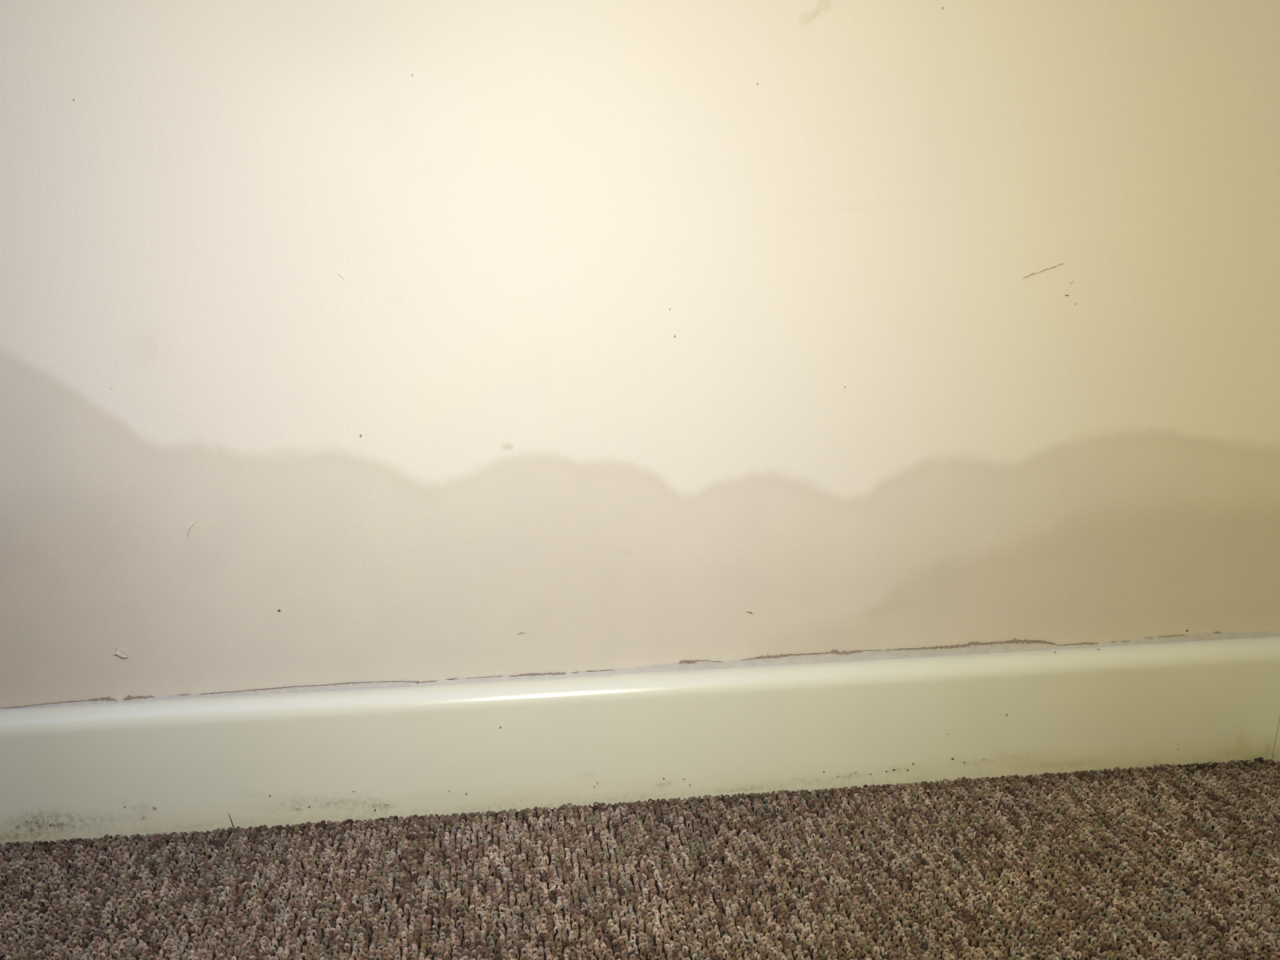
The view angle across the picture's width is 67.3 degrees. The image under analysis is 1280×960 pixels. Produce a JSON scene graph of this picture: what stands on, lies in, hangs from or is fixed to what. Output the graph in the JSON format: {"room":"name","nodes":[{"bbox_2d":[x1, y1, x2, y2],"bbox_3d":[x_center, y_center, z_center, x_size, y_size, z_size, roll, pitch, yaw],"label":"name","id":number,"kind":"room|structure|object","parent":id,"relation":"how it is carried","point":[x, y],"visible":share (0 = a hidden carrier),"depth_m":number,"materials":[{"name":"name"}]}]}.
{"room":"carpeted room","nodes":[
{"label":"carpeted room","id":0,"kind":"room"},
{"bbox_2d":[0,0,1279,708],"bbox_3d":[-0.888,-0.780,0.394,2.755,2.169,0.102,-2,17,-4],"label":"wall","id":1,"kind":"structure","parent":0,"point":[341,341],"depth_m":0.63,"materials":[{"name":"beige paint"}]},
{"bbox_2d":[0,631,1279,845],"bbox_3d":[-0.865,0.222,0.640,2.755,0.108,0.017,-2,17,-4],"label":"baseboard","id":2,"kind":"structure","parent":1,"relation":"attached to","point":[167,764],"depth_m":0.70,"materials":[{"name":"white paint"}]},
{"bbox_2d":[0,761,1279,959],"bbox_3d":[-0.751,0.506,-0.041,2.855,0.040,1.700,-2,17,-4],"label":"floor","id":3,"kind":"structure","parent":0,"point":[398,897],"depth_m":0.62,"materials":[{"name":"brown carpet"}]},
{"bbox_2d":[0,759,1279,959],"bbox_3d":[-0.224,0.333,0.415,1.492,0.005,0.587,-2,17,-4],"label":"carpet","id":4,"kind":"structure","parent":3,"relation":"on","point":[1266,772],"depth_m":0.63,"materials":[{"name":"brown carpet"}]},
{"bbox_2d":[346,818,353,823],"bbox_3d":[-0.210,0.246,0.694,0.006,0.004,0.003,-2,17,-4],"label":"tuft","id":5,"kind":"object","parent":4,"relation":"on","point":[351,820],"visible":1,"depth_m":0.69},
{"bbox_2d":[1253,756,1263,762],"bbox_3d":[0.480,0.217,0.746,0.007,0.004,0.003,-2,17,-4],"label":"tuft","id":6,"kind":"object","parent":3,"relation":"on","point":[1260,758],"visible":1,"depth_m":0.74,"materials":[{"name":"brown carpet"}]},
{"bbox_3d":[0.601,-0.622,-0.265,0.100,2.200,1.700,-2,17,-4],"label":"wall","id":7,"kind":"structure","parent":0,"visible":0},
{"bbox_2d":[1271,718,1279,763],"bbox_3d":[0.567,0.399,-0.010,0.016,0.100,1.600,-2,17,-4],"label":"baseboard","id":8,"kind":"structure","parent":7,"relation":"attached to","point":[1276,753],"depth_m":0.74,"materials":[{"name":"white paint"}]}
]}

